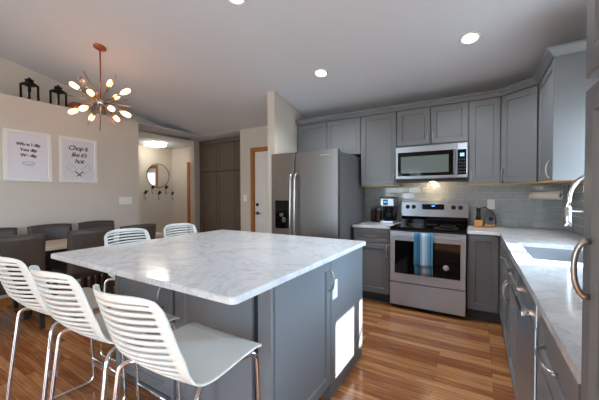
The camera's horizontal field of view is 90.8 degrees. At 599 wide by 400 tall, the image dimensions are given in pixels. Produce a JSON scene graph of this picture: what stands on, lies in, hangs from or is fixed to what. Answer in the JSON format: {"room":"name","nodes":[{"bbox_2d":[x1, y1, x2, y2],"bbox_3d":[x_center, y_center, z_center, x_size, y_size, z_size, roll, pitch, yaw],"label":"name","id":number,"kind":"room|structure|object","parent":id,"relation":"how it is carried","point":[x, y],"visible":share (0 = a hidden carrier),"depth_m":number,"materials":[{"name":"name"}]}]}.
{"room":"kitchen","nodes":[
{"label":"kitchen","id":0,"kind":"room"},
{"bbox_2d":[0,93,139,298],"bbox_3d":[-4.724,0.037,1.696,0.420,2.462,7.510,1,1,31],"label":"wall","id":1,"kind":"structure","parent":0,"point":[23,204],"depth_m":3.99,"materials":[{"name":"paint"}]},
{"bbox_2d":[2,128,52,181],"bbox_3d":[-3.306,-0.534,3.606,0.027,0.610,0.455,1,1,31],"label":"framed poster","id":2,"kind":"object","parent":1,"relation":"attached to","point":[27,155],"visible":1,"depth_m":3.59,"materials":[{"name":"paper"}]},
{"bbox_2d":[7,132,47,178],"bbox_3d":[-3.311,-0.534,3.609,0.012,0.534,0.379,1,1,31],"label":"print","id":3,"kind":"object","parent":2,"relation":"attached to","point":[27,152],"depth_m":3.60},
{"bbox_2d":[19,77,39,100],"bbox_3d":[-3.406,-1.391,3.726,0.141,0.305,0.141,0,1,5],"label":"candle lantern","id":4,"kind":"object","parent":1,"relation":"on","point":[28,82],"visible":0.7,"depth_m":3.69,"materials":[{"name":"black metal"}]},
{"bbox_2d":[0,276,102,306],"bbox_3d":[-4.535,1.224,1.607,0.015,0.090,7.510,1,1,31],"label":"baseboard","id":5,"kind":"structure","parent":1,"relation":"attached to","point":[8,300],"depth_m":3.47,"materials":[{"name":"brown wood"}]},
{"bbox_2d":[49,85,67,106],"bbox_3d":[-3.251,-1.397,3.983,0.141,0.305,0.141,0,1,5],"label":"candle lantern","id":6,"kind":"object","parent":1,"relation":"on","point":[57,89],"visible":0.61,"depth_m":3.94,"materials":[{"name":"black metal"}]},
{"bbox_2d":[67,102,81,107],"bbox_3d":[-3.186,-1.318,4.208,0.230,0.140,0.230,1,1,31],"label":"copper pot","id":7,"kind":"object","parent":1,"relation":"on","point":[71,104],"visible":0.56,"depth_m":4.12,"materials":[{"name":"brown metal"}]},
{"bbox_2d":[58,135,97,182],"bbox_3d":[-3.031,-0.544,4.061,0.027,0.610,0.455,1,1,31],"label":"framed poster","id":8,"kind":"object","parent":1,"relation":"attached to","point":[78,157],"visible":1,"depth_m":4.05,"materials":[{"name":"paper"}]},
{"bbox_2d":[91,100,105,114],"bbox_3d":[-3.034,-1.376,4.460,0.180,0.245,0.180,1,1,31],"label":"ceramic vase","id":9,"kind":"object","parent":1,"relation":"on","point":[93,108],"visible":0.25,"depth_m":4.39,"materials":[{"name":"grey ceramic"}]},
{"bbox_2d":[119,197,131,203],"bbox_3d":[-2.713,0.009,4.615,0.010,0.115,0.200,1,1,31],"label":"light switch","id":10,"kind":"object","parent":1,"relation":"attached to","point":[122,200],"visible":1,"depth_m":4.61,"materials":[{"name":"white plastic"}]},
{"bbox_2d":[0,57,191,238],"bbox_3d":[-4.982,-0.452,3.237,1.620,3.380,9.900,1,1,31],"label":"wall","id":11,"kind":"structure","parent":0,"point":[165,211],"depth_m":6.95,"materials":[{"name":"paint"}]},
{"bbox_2d":[147,163,168,187],"bbox_3d":[-3.426,-0.589,7.172,0.014,0.594,0.594,1,1,31],"label":"round mirror","id":12,"kind":"object","parent":11,"relation":"attached to","point":[157,174],"visible":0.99,"depth_m":7.17,"materials":[{"name":"clear glass"}]},
{"bbox_2d":[187,162,190,232],"bbox_3d":[-2.416,0.121,7.057,0.680,2.070,0.110,1,1,31],"label":"trim","id":13,"kind":"structure","parent":11,"relation":"attached to","point":[188,163],"depth_m":7.17,"materials":[{"name":"brown wood"}]},
{"bbox_2d":[190,165,190,232],"bbox_3d":[-2.404,0.153,7.059,0.600,1.995,0.055,1,1,31],"label":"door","id":14,"kind":"structure","parent":11,"relation":"in","point":[190,165],"depth_m":7.18,"materials":[{"name":"brown wood"}]},
{"bbox_2d":[190,141,199,232],"bbox_3d":[-2.105,-0.060,6.795,0.120,2.440,0.850,1,1,31],"label":"wall","id":15,"kind":"structure","parent":0,"point":[194,146],"depth_m":6.44,"materials":[{"name":"paint"}]},
{"bbox_2d":[0,283,514,399],"bbox_3d":[-2.387,1.312,1.681,7.900,0.100,10.150,1,1,31],"label":"floor","id":16,"kind":"structure","parent":0,"point":[407,353],"depth_m":2.29,"materials":[{"name":"brown wood"}]},
{"bbox_2d":[0,227,31,315],"bbox_3d":[-3.186,0.773,3.114,0.497,0.925,0.430,1,1,31],"label":"dining chair","id":17,"kind":"object","parent":16,"relation":"on","point":[7,231],"visible":0.2,"depth_m":3.34,"materials":[{"name":"brown leather"}]},
{"bbox_2d":[0,234,45,329],"bbox_3d":[-2.735,0.778,2.773,0.497,0.925,0.430,1,1,31],"label":"dining chair","id":18,"kind":"object","parent":16,"relation":"on","point":[29,249],"visible":0.5,"depth_m":2.71,"materials":[{"name":"brown leather"}]},
{"bbox_2d":[27,223,87,298],"bbox_3d":[-2.912,0.763,3.568,0.497,0.925,0.430,1,1,31],"label":"dining chair","id":19,"kind":"object","parent":16,"relation":"on","point":[52,231],"visible":0.2,"depth_m":3.62,"materials":[{"name":"brown leather"}]},
{"bbox_2d":[0,256,126,399],"bbox_3d":[-1.381,0.762,1.693,0.481,0.989,0.545,1,1,31],"label":"counter stool","id":20,"kind":"object","parent":16,"relation":"on","point":[37,304],"visible":0.65,"depth_m":1.50,"materials":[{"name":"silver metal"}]},
{"bbox_2d":[51,227,113,317],"bbox_3d":[-2.415,0.767,3.304,0.497,0.925,0.430,1,1,31],"label":"dining chair","id":21,"kind":"object","parent":16,"relation":"on","point":[93,237],"visible":0.41,"depth_m":3.14,"materials":[{"name":"brown leather"}]},
{"bbox_2d":[78,220,114,289],"bbox_3d":[-2.643,0.754,4.013,0.497,0.925,0.430,1,1,31],"label":"dining chair","id":22,"kind":"object","parent":16,"relation":"on","point":[101,223],"visible":0.13,"depth_m":4.05,"materials":[{"name":"brown leather"}]},
{"bbox_2d":[45,232,163,255],"bbox_3d":[-2.684,0.854,3.398,0.580,0.750,2.100,1,1,31],"label":"dining table","id":23,"kind":"object","parent":16,"relation":"on","point":[59,245],"visible":0.07,"depth_m":3.20,"materials":[{"name":"brown wood"}]},
{"bbox_2d":[29,265,181,399],"bbox_3d":[-0.923,0.766,1.417,0.481,0.989,0.545,1,1,31],"label":"counter stool","id":24,"kind":"object","parent":16,"relation":"on","point":[92,326],"visible":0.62,"depth_m":1.20,"materials":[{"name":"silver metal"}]},
{"bbox_2d":[100,228,150,361],"bbox_3d":[-1.315,0.747,2.453,0.545,0.989,0.481,1,1,31],"label":"counter stool","id":25,"kind":"object","parent":16,"relation":"on","point":[134,230],"visible":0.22,"depth_m":2.53,"materials":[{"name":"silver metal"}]},
{"bbox_2d":[103,224,155,292],"bbox_3d":[-2.149,0.758,3.744,0.497,0.925,0.430,1,1,31],"label":"dining chair","id":26,"kind":"object","parent":16,"relation":"on","point":[151,228],"visible":0.18,"depth_m":3.64,"materials":[{"name":"brown leather"}]},
{"bbox_2d":[93,284,261,399],"bbox_3d":[-0.465,0.770,1.141,0.481,0.989,0.545,1,1,31],"label":"counter stool","id":27,"kind":"object","parent":16,"relation":"on","point":[198,355],"visible":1,"depth_m":0.96,"materials":[{"name":"white plastic"}]},
{"bbox_2d":[163,223,196,237],"bbox_3d":[-1.044,0.737,2.902,0.545,0.989,0.481,1,1,31],"label":"counter stool","id":28,"kind":"object","parent":16,"relation":"on","point":[178,225],"visible":0.11,"depth_m":3.04,"materials":[{"name":"white plastic"}]},
{"bbox_2d":[199,136,240,232],"bbox_3d":[-1.385,-0.059,6.372,1.540,2.450,0.612,1,1,31],"label":"pantry cabinet","id":29,"kind":"object","parent":16,"relation":"on","point":[220,191],"visible":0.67,"depth_m":6.19,"materials":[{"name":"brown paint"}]},
{"bbox_2d":[115,247,361,399],"bbox_3d":[-0.370,0.805,2.141,1.360,0.884,1.240,1,1,31],"label":"kitchen island","id":30,"kind":"object","parent":16,"relation":"on","point":[308,326],"visible":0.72,"depth_m":1.61,"materials":[{"name":"grey paint"}]},
{"bbox_2d":[51,230,365,304],"bbox_3d":[-0.528,0.348,2.104,1.579,0.030,1.490,1,1,31],"label":"island countertop","id":31,"kind":"structure","parent":30,"relation":"on","point":[230,267],"depth_m":1.68,"materials":[{"name":"white stone"}]},
{"bbox_2d":[332,279,336,299],"bbox_3d":[0.224,0.567,1.875,0.007,0.117,0.073,1,1,31],"label":"outlet plate","id":32,"kind":"object","parent":30,"relation":"attached to","point":[334,293],"depth_m":1.87,"materials":[{"name":"white plastic"}]},
{"bbox_2d":[271,148,364,239],"bbox_3d":[0.256,0.310,3.923,0.925,1.800,1.006,1,1,31],"label":"refrigerator","id":33,"kind":"object","parent":16,"relation":"on","point":[316,193],"visible":0.66,"depth_m":3.53,"materials":[{"name":"silver metal"}]},
{"bbox_2d":[354,227,390,302],"bbox_3d":[1.001,0.769,3.762,0.451,0.884,0.648,1,1,31],"label":"base cabinet","id":34,"kind":"object","parent":16,"relation":"on","point":[376,280],"visible":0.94,"depth_m":3.50,"materials":[{"name":"grey paint"}]},
{"bbox_2d":[352,221,400,228],"bbox_3d":[1.001,0.311,3.758,0.454,0.030,0.633,1,1,31],"label":"countertop","id":35,"kind":"structure","parent":34,"relation":"on","point":[367,224],"depth_m":3.60,"materials":[{"name":"white stone"}]},
{"bbox_2d":[371,207,375,221],"bbox_3d":[1.004,0.196,3.986,0.076,0.190,0.076,1,1,31],"label":"storage jar","id":36,"kind":"object","parent":35,"relation":"on","point":[373,209],"visible":0.84,"depth_m":3.95,"materials":[{"name":"brown glass"}]},
{"bbox_2d":[376,208,381,221],"bbox_3d":[1.052,0.198,3.916,0.076,0.190,0.076,1,1,31],"label":"storage jar","id":37,"kind":"object","parent":35,"relation":"on","point":[378,210],"visible":0.91,"depth_m":3.88,"materials":[{"name":"brown glass"}]},
{"bbox_2d":[380,197,397,222],"bbox_3d":[1.167,0.126,3.840,0.193,0.335,0.208,1,1,31],"label":"coffee maker","id":38,"kind":"object","parent":35,"relation":"on","point":[389,204],"visible":1,"depth_m":3.77,"materials":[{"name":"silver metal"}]},
{"bbox_2d":[390,201,467,317],"bbox_3d":[1.502,0.621,3.412,0.760,1.190,0.705,1,1,31],"label":"range","id":39,"kind":"object","parent":16,"relation":"on","point":[445,293],"visible":0.98,"depth_m":3.22,"materials":[{"name":"silver metal"}]},
{"bbox_2d":[414,233,432,276],"bbox_3d":[1.306,0.582,3.118,0.184,0.460,0.052,1,1,31],"label":"dish towel","id":40,"kind":"object","parent":39,"relation":"hanging from","point":[423,242],"visible":1,"depth_m":3.11,"materials":[{"name":"blue fabric"}]},
{"bbox_2d":[390,222,467,232],"bbox_3d":[1.502,0.311,3.408,0.760,0.025,0.590,1,1,31],"label":"cooktop","id":41,"kind":"object","parent":39,"relation":"in","point":[414,227],"depth_m":3.31,"materials":[{"name":"black glass"}]},
{"bbox_2d":[467,234,500,322],"bbox_3d":[1.984,0.777,3.192,0.285,0.884,0.610,1,1,31],"label":"base cabinet","id":42,"kind":"object","parent":16,"relation":"on","point":[483,251],"visible":0.89,"depth_m":2.94,"materials":[{"name":"grey paint"}]},
{"bbox_2d":[500,239,517,399],"bbox_3d":[1.807,0.799,2.096,0.638,0.884,1.430,1,1,31],"label":"base cabinet","id":43,"kind":"object","parent":16,"relation":"on","point":[508,270],"visible":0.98,"depth_m":2.01,"materials":[{"name":"grey paint"}]},
{"bbox_2d":[467,225,582,383],"bbox_3d":[1.566,0.346,1.912,0.887,0.030,3.213,1,1,31],"label":"countertop","id":44,"kind":"structure","parent":43,"relation":"on","point":[548,282],"depth_m":1.28,"materials":[{"name":"white stone"}]},
{"bbox_2d":[474,206,482,226],"bbox_3d":[2.033,0.187,3.354,0.084,0.228,0.084,1,1,31],"label":"bottle","id":45,"kind":"object","parent":44,"relation":"on","point":[478,222],"visible":0.99,"depth_m":3.33,"materials":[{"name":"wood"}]},
{"bbox_2d":[484,207,496,226],"bbox_3d":[2.127,0.188,3.300,0.123,0.228,0.095,1,1,31],"label":"countertop appliance","id":46,"kind":"object","parent":44,"relation":"on","point":[490,217],"visible":1,"depth_m":3.28,"materials":[{"name":"grey metal"}]},
{"bbox_2d":[523,246,582,262],"bbox_3d":[1.676,0.452,1.875,0.397,0.182,0.682,1,1,31],"label":"sink","id":47,"kind":"object","parent":44,"relation":"in","point":[564,255],"visible":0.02,"depth_m":2.16,"materials":[{"name":"metal"}]},
{"bbox_2d":[563,174,583,225],"bbox_3d":[1.858,0.075,1.814,0.109,0.513,0.416,0,1,-5],"label":"faucet","id":48,"kind":"object","parent":44,"relation":"on","point":[567,221],"visible":0.81,"depth_m":1.98,"materials":[{"name":"silver metal"}]},
{"bbox_2d":[511,271,537,399],"bbox_3d":[1.282,0.818,1.224,0.636,0.884,0.594,1,1,31],"label":"dishwasher","id":49,"kind":"object","parent":16,"relation":"on","point":[527,309],"visible":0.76,"depth_m":1.30,"materials":[{"name":"silver metal"}]},
{"bbox_2d":[535,309,580,399],"bbox_3d":[0.981,0.829,0.725,0.638,0.884,0.565,1,1,31],"label":"base cabinet","id":50,"kind":"object","parent":16,"relation":"on","point":[555,379],"visible":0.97,"depth_m":0.87,"materials":[{"name":"grey paint"}]},
{"bbox_2d":[570,0,598,399],"bbox_3d":[0.680,0.102,0.206,0.640,2.360,0.600,1,1,31],"label":"tall cabinet","id":51,"kind":"object","parent":16,"relation":"on","point":[589,296],"visible":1,"depth_m":0.57,"materials":[{"name":"grey paint"}]},
{"bbox_2d":[267,91,306,232],"bbox_3d":[-0.141,-0.117,4.296,0.115,2.640,0.900,1,1,31],"label":"wall","id":52,"kind":"structure","parent":0,"point":[282,116],"depth_m":3.94,"materials":[{"name":"paint"}]},
{"bbox_2d":[0,0,586,148],"bbox_3d":[-2.408,-1.695,1.600,7.700,1.044,10.000,1,1,31],"label":"ceiling","id":53,"kind":"structure","parent":0,"point":[199,67],"depth_m":3.06,"materials":[{"name":"paint"}]},
{"bbox_2d":[65,43,130,130],"bbox_3d":[-2.192,-1.246,3.324,0.762,0.939,0.606,1,2,42],"label":"sputnik chandelier","id":54,"kind":"object","parent":53,"relation":"hanging from","point":[99,47],"visible":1,"depth_m":3.26,"materials":[{"name":"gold metal"}]},
{"bbox_2d":[144,141,166,147],"bbox_3d":[-3.229,-1.247,6.636,0.340,0.075,0.340,1,1,31],"label":"hall ceiling light","id":55,"kind":"object","parent":53,"relation":"attached to","point":[151,143],"visible":1,"depth_m":6.54,"materials":[{"name":"white"}]},
{"bbox_2d":[228,0,246,5],"bbox_3d":[-0.522,-1.660,2.419,0.180,0.041,0.176,1,1,31],"label":"recessed light","id":56,"kind":"object","parent":53,"relation":"in","point":[234,2],"visible":1,"depth_m":2.46,"materials":[{"name":"white"}]},
{"bbox_2d":[313,68,328,77],"bbox_3d":[0.245,-1.441,3.361,0.180,0.041,0.176,1,1,31],"label":"recessed light","id":57,"kind":"object","parent":53,"relation":"in","point":[321,73],"visible":1,"depth_m":3.35,"materials":[{"name":"white"}]},
{"bbox_2d":[458,31,481,44],"bbox_3d":[1.507,-1.428,2.611,0.180,0.041,0.176,1,1,31],"label":"recessed light","id":58,"kind":"object","parent":53,"relation":"in","point":[470,37],"visible":1,"depth_m":2.60,"materials":[{"name":"white"}]},
{"bbox_2d":[240,126,551,231],"bbox_3d":[0.947,-0.029,4.237,4.650,2.460,0.120,1,1,31],"label":"wall","id":59,"kind":"structure","parent":0,"point":[255,137],"depth_m":5.29,"materials":[{"name":"paint"}]},
{"bbox_2d":[250,146,267,231],"bbox_3d":[-0.429,0.137,5.046,0.960,2.105,0.121,1,1,31],"label":"trim","id":60,"kind":"structure","parent":59,"relation":"attached to","point":[257,149],"depth_m":5.22,"materials":[{"name":"brown wood"}]},
{"bbox_2d":[255,151,267,232],"bbox_3d":[-0.439,0.170,5.030,0.830,2.030,0.101,1,1,31],"label":"door","id":61,"kind":"structure","parent":59,"relation":"in","point":[261,158],"depth_m":5.16,"materials":[{"name":"white paint"}]},
{"bbox_2d":[297,117,360,156],"bbox_3d":[0.468,-0.856,4.234,0.970,0.502,0.342,1,1,31],"label":"upper cabinet","id":62,"kind":"object","parent":59,"relation":"attached to","point":[344,135],"visible":0.69,"depth_m":4.05,"materials":[{"name":"grey paint"}]},
{"bbox_2d":[361,112,401,186],"bbox_3d":[1.070,-0.639,3.854,0.452,0.925,0.380,1,1,31],"label":"upper cabinet","id":63,"kind":"object","parent":59,"relation":"attached to","point":[379,131],"visible":0.98,"depth_m":3.73,"materials":[{"name":"grey paint"}]},
{"bbox_2d":[397,101,468,147],"bbox_3d":[1.590,-0.871,3.535,0.760,0.452,0.380,1,1,31],"label":"upper cabinet","id":64,"kind":"object","parent":59,"relation":"attached to","point":[449,123],"visible":0.98,"depth_m":3.39,"materials":[{"name":"grey paint"}]},
{"bbox_2d":[396,142,468,182],"bbox_3d":[1.572,-0.422,3.512,0.754,0.413,0.431,1,1,31],"label":"microwave","id":65,"kind":"object","parent":64,"relation":"attached to","point":[439,162],"visible":0.99,"depth_m":3.35,"materials":[{"name":"silver metal"}]},
{"bbox_2d":[364,182,583,234],"bbox_3d":[1.546,0.046,3.112,2.178,0.518,1.189,1,1,31],"label":"backsplash","id":66,"kind":"structure","parent":59,"relation":"attached to","point":[514,207],"depth_m":3.34,"materials":[{"name":"tile"}]},
{"bbox_2d":[487,199,494,208],"bbox_3d":[2.200,0.050,3.392,0.072,0.115,0.010,1,1,31],"label":"wall outlet","id":67,"kind":"object","parent":66,"relation":"attached to","point":[490,202],"visible":0.89,"depth_m":3.39,"materials":[{"name":"white plastic"}]},
{"bbox_2d":[468,97,500,185],"bbox_3d":[2.042,-0.630,3.268,0.290,0.925,0.380,1,1,31],"label":"upper cabinet","id":68,"kind":"object","parent":59,"relation":"attached to","point":[484,114],"visible":1,"depth_m":3.14,"materials":[{"name":"grey paint"}]},
{"bbox_2d":[500,85,582,184],"bbox_3d":[2.372,-0.625,2.954,0.605,0.925,0.576,1,1,31],"label":"upper cabinet","id":69,"kind":"object","parent":59,"relation":"attached to","point":[519,109],"visible":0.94,"depth_m":2.88,"materials":[{"name":"grey paint"}]},
{"bbox_2d":[529,185,563,199],"bbox_3d":[2.448,-0.075,2.942,0.082,0.141,0.309,-1,1,-19],"label":"paper towel roll","id":70,"kind":"object","parent":69,"relation":"attached to","point":[543,195],"visible":1,"depth_m":2.90,"materials":[{"name":"white paper"}]},
{"bbox_3d":[0.566,-0.389,-0.750,0.120,3.380,8.800,1,1,31],"label":"wall","id":71,"kind":"structure","parent":0,"visible":0},
{"bbox_2d":[538,51,597,182],"bbox_3d":[2.160,-0.613,2.372,0.369,0.925,0.632,1,1,31],"label":"upper cabinet","id":72,"kind":"object","parent":71,"relation":"attached to","point":[563,87],"visible":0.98,"depth_m":2.15,"materials":[{"name":"grey paint"}]},
{"bbox_2d":[295,39,586,125],"bbox_3d":[1.294,-1.107,3.365,0.826,0.062,3.219,-1,1,-41],"label":"crown molding","id":73,"kind":"structure","parent":72,"relation":"attached to","point":[550,52],"depth_m":3.13,"materials":[{"name":"grey paint"}]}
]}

